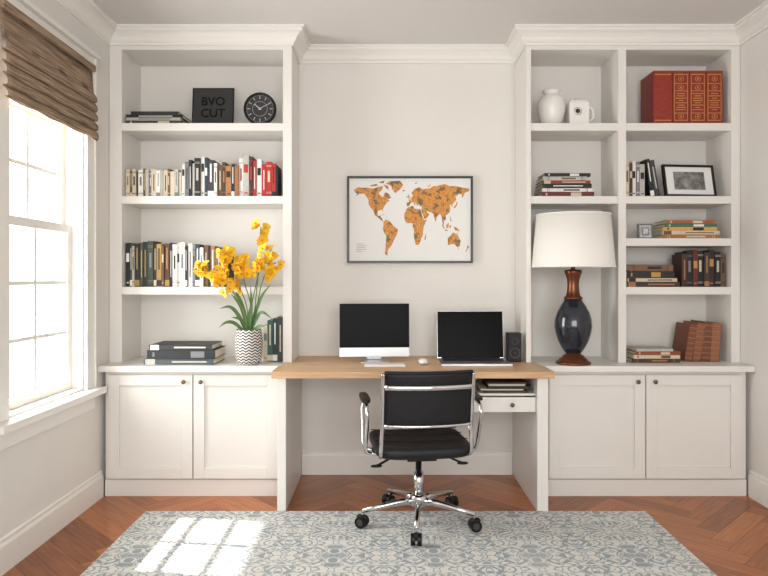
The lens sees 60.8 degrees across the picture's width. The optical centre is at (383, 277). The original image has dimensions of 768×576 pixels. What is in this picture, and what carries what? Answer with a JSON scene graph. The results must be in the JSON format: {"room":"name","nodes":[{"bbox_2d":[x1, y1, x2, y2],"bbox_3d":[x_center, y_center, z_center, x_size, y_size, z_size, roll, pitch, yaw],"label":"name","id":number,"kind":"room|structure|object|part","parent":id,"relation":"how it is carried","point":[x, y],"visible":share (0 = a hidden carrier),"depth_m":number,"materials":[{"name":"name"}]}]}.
{"room":"office","nodes":[
{"label":"office","id":0,"kind":"room"},
{"bbox_2d":[0,0,108,537],"bbox_3d":[-1.735,-0.150,1.540,0.150,2.900,5.480,0,0,0],"label":"wall","id":1,"kind":"structure","parent":0,"point":[38,470],"depth_m":3.51,"materials":[{"name":"paint"}]},
{"bbox_2d":[0,470,103,575],"bbox_3d":[-1.651,1.202,1.317,0.018,0.155,5.035,0,0,0],"label":"baseboard","id":2,"kind":"structure","parent":1,"relation":"attached to","point":[17,544],"depth_m":3.21,"materials":[{"name":"white paint"}]},
{"bbox_2d":[0,0,106,450],"bbox_3d":[-1.698,-0.263,3.240,0.225,2.005,1.020,0,0,0],"label":"window","id":3,"kind":"structure","parent":1,"relation":"in","point":[68,174],"depth_m":3.53,"materials":[{"name":"white paint"}]},
{"bbox_2d":[0,0,98,140],"bbox_3d":[-1.615,-0.975,3.220,0.046,0.420,0.880,0,0,0],"label":"roman shade","id":4,"kind":"object","parent":3,"relation":"attached to","point":[45,75],"visible":1,"depth_m":3.12,"materials":[{"name":"brown wood"}]},
{"bbox_2d":[55,0,767,63],"bbox_3d":[0.245,-1.450,1.540,3.810,0.100,5.480,0,0,0],"label":"trim","id":5,"kind":"structure","parent":1,"relation":"attached to","point":[87,12],"depth_m":3.92,"materials":[{"name":"white paint"}]},
{"bbox_2d":[2,474,767,575],"bbox_3d":[0.245,1.310,1.540,3.810,0.060,5.480,0,0,0],"label":"floor","id":6,"kind":"structure","parent":0,"point":[728,534],"depth_m":3.61,"materials":[{"name":"brown wood"}]},
{"bbox_2d":[98,46,298,495],"bbox_3d":[-1.107,-0.110,4.034,1.101,2.779,0.487,0,0,0],"label":"built-in bookcase","id":7,"kind":"object","parent":6,"relation":"on","point":[172,430],"visible":0.86,"depth_m":3.96,"materials":[{"name":"white paint"}]},
{"bbox_2d":[126,111,191,122],"bbox_3d":[-1.398,-0.976,4.096,0.350,0.079,0.221,0,0,0],"label":"book stack","id":8,"kind":"object","parent":7,"relation":"in","point":[135,116],"visible":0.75,"depth_m":3.99,"materials":[{"name":"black paper"}]},
{"bbox_2d":[126,241,233,286],"bbox_3d":[-1.264,-0.086,4.080,0.623,0.280,0.180,0,0,0],"label":"books","id":9,"kind":"object","parent":7,"relation":"in","point":[150,263],"visible":0.95,"depth_m":4.00,"materials":[{"name":"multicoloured paper"}]},
{"bbox_2d":[144,341,225,364],"bbox_3d":[-1.200,0.451,3.978,0.420,0.117,0.274,0,0,0],"label":"book stack","id":10,"kind":"object","parent":7,"relation":"in","point":[163,352],"visible":1,"depth_m":3.84,"materials":[{"name":"grey paper"}]},
{"bbox_2d":[126,155,281,195],"bbox_3d":[-1.111,-0.624,4.074,0.928,0.258,0.180,0,0,0],"label":"books","id":11,"kind":"object","parent":7,"relation":"in","point":[203,176],"visible":0.84,"depth_m":3.99,"materials":[{"name":"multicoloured paper"}]},
{"bbox_2d":[192,88,234,122],"bbox_3d":[-1.055,-1.055,4.059,0.256,0.240,0.065,0,0,0],"label":"sign","id":12,"kind":"object","parent":7,"relation":"on","point":[209,105],"visible":0.89,"depth_m":4.04,"materials":[{"name":"black"}]},
{"bbox_2d":[193,219,284,364],"bbox_3d":[-0.843,0.081,3.853,0.538,0.858,0.241,0,0,0],"label":"flower vase","id":13,"kind":"object","parent":7,"relation":"on","point":[248,342],"visible":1,"depth_m":3.81,"materials":[{"name":"ceramic"}]},
{"bbox_2d":[243,92,275,122],"bbox_3d":[-0.760,-1.036,4.026,0.200,0.200,0.048,0,0,0],"label":"desk clock","id":14,"kind":"object","parent":7,"relation":"on","point":[259,107],"visible":0.97,"depth_m":4.01,"materials":[{"name":"black plastic"}]},
{"bbox_2d":[263,316,282,361],"bbox_3d":[-0.675,0.373,4.079,0.120,0.272,0.186,0,0,0],"label":"books","id":15,"kind":"object","parent":7,"relation":"in","point":[273,330],"visible":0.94,"depth_m":3.99,"materials":[{"name":"teal paper"}]},
{"bbox_2d":[80,511,716,575],"bbox_3d":[0.062,1.275,2.388,2.725,0.008,2.375,0,0,0],"label":"area rug","id":16,"kind":"object","parent":6,"relation":"on","point":[158,543],"visible":1,"depth_m":3.09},
{"bbox_2d":[355,370,482,545],"bbox_3d":[0.167,0.856,3.400,0.645,0.829,0.641,0,0,-7],"label":"office chair","id":17,"kind":"object","parent":16,"relation":"on","point":[432,401],"visible":1,"depth_m":3.18,"materials":[{"name":"black leather"}]},
{"bbox_3d":[0.179,0.857,3.420,0.490,0.086,0.470,0,0,-7],"label":"seat","id":18,"kind":"part","parent":17,"relation":"part of","materials":[{"name":"black leather"}]},
{"bbox_3d":[0.203,0.669,3.223,0.466,0.454,0.281,0,0,-7],"label":"backrest","id":19,"kind":"part","parent":17,"relation":"part of","materials":[{"name":"black leather"}]},
{"bbox_2d":[271,356,554,510],"bbox_3d":[0.158,0.894,3.911,1.535,0.772,0.732,0,0,0],"label":"desk","id":20,"kind":"object","parent":6,"relation":"on","point":[530,409],"visible":0.76,"depth_m":3.64,"materials":[{"name":"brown wood"}]},
{"bbox_2d":[339,303,408,362],"bbox_3d":[-0.058,0.331,3.985,0.426,0.352,0.160,0,0,-4],"label":"desktop computer","id":21,"kind":"object","parent":20,"relation":"on","point":[373,332],"visible":1,"depth_m":3.98,"materials":[{"name":"silver metal"}]},
{"bbox_2d":[364,363,405,366],"bbox_3d":[0.005,0.503,3.790,0.236,0.009,0.090,0,0,-2],"label":"keyboard","id":22,"kind":"object","parent":20,"relation":"on","point":[365,364],"visible":1,"depth_m":3.75,"materials":[{"name":"white plastic"}]},
{"bbox_2d":[419,358,427,364],"bbox_3d":[0.232,0.491,3.860,0.056,0.034,0.100,0,0,0],"label":"computer mouse","id":23,"kind":"object","parent":20,"relation":"on","point":[423,361],"visible":1,"depth_m":3.82,"materials":[{"name":"white plastic"}]},
{"bbox_2d":[437,311,512,365],"bbox_3d":[0.535,0.357,3.928,0.410,0.299,0.336,0,0,0],"label":"laptop","id":24,"kind":"object","parent":20,"relation":"on","point":[464,338],"visible":1,"depth_m":4.06,"materials":[{"name":"silver metal"}]},
{"bbox_2d":[475,378,530,392],"bbox_3d":[0.680,0.613,3.775,0.280,0.055,0.250,0,0,0],"label":"stack","id":25,"kind":"object","parent":20,"relation":"on","point":[488,385],"visible":0.94,"depth_m":3.67,"materials":[{"name":"beige paper"}]},
{"bbox_2d":[506,332,521,361],"bbox_3d":[0.790,0.420,3.993,0.080,0.175,0.094,0,0,0],"label":"speaker","id":26,"kind":"object","parent":20,"relation":"on","point":[513,339],"visible":0.97,"depth_m":3.95},
{"bbox_2d":[515,46,754,495],"bbox_3d":[1.502,-0.110,4.034,1.289,2.779,0.487,0,0,0],"label":"built-in bookcase","id":27,"kind":"object","parent":6,"relation":"on","point":[617,426],"visible":0.82,"depth_m":3.96,"materials":[{"name":"white paint"}]},
{"bbox_2d":[537,88,565,122],"bbox_3d":[1.040,-1.050,4.070,0.172,0.226,0.172,0,0,0],"label":"ceramic vase","id":28,"kind":"object","parent":27,"relation":"on","point":[551,107],"visible":0.84,"depth_m":4.01,"materials":[{"name":"white ceramic"}]},
{"bbox_2d":[535,173,593,195],"bbox_3d":[1.120,-0.568,4.091,0.320,0.144,0.207,0,0,0],"label":"book stack","id":29,"kind":"object","parent":27,"relation":"in","point":[548,184],"visible":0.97,"depth_m":3.99,"materials":[{"name":"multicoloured paper"}]},
{"bbox_2d":[531,211,616,365],"bbox_3d":[1.124,0.057,3.893,0.488,0.905,0.488,0,0,0],"label":"table lamp","id":30,"kind":"object","parent":27,"relation":"in","point":[562,239],"visible":1,"depth_m":3.75,"materials":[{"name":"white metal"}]},
{"bbox_2d":[565,98,594,122],"bbox_3d":[1.221,-1.025,4.058,0.172,0.177,0.114,0,0,0],"label":"ceramic canister","id":31,"kind":"object","parent":27,"relation":"on","point":[576,111],"visible":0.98,"depth_m":4.00,"materials":[{"name":"white ceramic"}]},
{"bbox_2d":[626,159,659,195],"bbox_3d":[1.576,-0.611,4.066,0.217,0.231,0.162,0,0,0],"label":"books","id":32,"kind":"object","parent":27,"relation":"in","point":[641,177],"visible":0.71,"depth_m":3.99,"materials":[{"name":"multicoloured paper"}]},
{"bbox_2d":[637,224,652,237],"bbox_3d":[1.605,-0.285,4.037,0.090,0.096,0.047,0,0,0],"label":"photo frame","id":33,"kind":"object","parent":27,"relation":"on","point":[643,230],"visible":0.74,"depth_m":4.02,"materials":[{"name":"grey metal"}]},
{"bbox_2d":[626,265,679,286],"bbox_3d":[1.642,-0.014,4.091,0.320,0.135,0.204,0,0,0],"label":"book stack","id":34,"kind":"object","parent":27,"relation":"in","point":[636,275],"visible":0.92,"depth_m":3.99,"materials":[{"name":"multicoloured paper"}]},
{"bbox_2d":[626,346,679,362],"bbox_3d":[1.635,0.468,4.035,0.290,0.083,0.207,0,0,0],"label":"book stack","id":35,"kind":"object","parent":27,"relation":"in","point":[634,354],"visible":0.92,"depth_m":3.94,"materials":[{"name":"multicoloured paper"}]},
{"bbox_2d":[653,220,720,237],"bbox_3d":[1.870,-0.296,4.087,0.360,0.112,0.202,0,0,0],"label":"book stack","id":36,"kind":"object","parent":27,"relation":"in","point":[667,228],"visible":0.87,"depth_m":3.99,"materials":[{"name":"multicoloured paper"}]},
{"bbox_2d":[661,164,716,195],"bbox_3d":[1.873,-0.592,4.023,0.330,0.212,0.062,0,0,-6],"label":"picture frame","id":37,"kind":"object","parent":27,"relation":"on","point":[678,180],"visible":0.81,"depth_m":4.02,"materials":[{"name":"black"}]},
{"bbox_2d":[672,320,720,361],"bbox_3d":[1.943,0.388,4.084,0.226,0.244,0.192,0,0,0],"label":"books","id":38,"kind":"object","parent":27,"relation":"on","point":[695,340],"visible":0.98,"depth_m":3.99,"materials":[{"name":"brown paper"}]},
{"bbox_2d":[672,250,725,286],"bbox_3d":[1.949,-0.059,4.077,0.268,0.225,0.175,0,0,0],"label":"books","id":39,"kind":"object","parent":27,"relation":"in","point":[692,268],"visible":0.98,"depth_m":4.00,"materials":[{"name":"brown paper"}]},
{"bbox_2d":[299,64,514,473],"bbox_3d":[0.245,-0.150,4.355,4.110,2.900,0.150,0,0,0],"label":"wall","id":40,"kind":"structure","parent":0,"point":[355,119],"depth_m":4.28,"materials":[{"name":"paint"}]},
{"bbox_2d":[302,450,511,474],"bbox_3d":[0.151,1.202,4.271,1.370,0.155,0.018,0,0,0],"label":"baseboard","id":41,"kind":"structure","parent":40,"relation":"attached to","point":[314,462],"depth_m":4.26,"materials":[{"name":"white paint"}]},
{"bbox_2d":[347,176,472,262],"bbox_3d":[0.169,-0.380,4.266,0.818,0.565,0.027,0,0,0],"label":"world map","id":42,"kind":"object","parent":40,"relation":"attached to","point":[391,219],"visible":1,"depth_m":4.26,"materials":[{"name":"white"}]},
{"bbox_2d":[92,0,765,43],"bbox_3d":[0.245,-1.550,1.540,4.110,0.100,5.780,0,0,0],"label":"ceiling","id":43,"kind":"structure","parent":0,"point":[325,21],"depth_m":3.74,"materials":[{"name":"white paint"}]},
{"bbox_2d":[740,28,767,494],"bbox_3d":[2.225,-0.150,1.540,0.150,2.900,5.480,0,0,0],"label":"wall","id":44,"kind":"structure","parent":0,"point":[753,53],"depth_m":3.80,"materials":[{"name":"paint"}]},
{"bbox_2d":[748,470,767,507],"bbox_3d":[2.141,1.202,1.317,0.018,0.155,5.035,0,0,0],"label":"baseboard","id":45,"kind":"structure","parent":44,"relation":"attached to","point":[757,484],"depth_m":3.74,"materials":[{"name":"white paint"}]}
]}

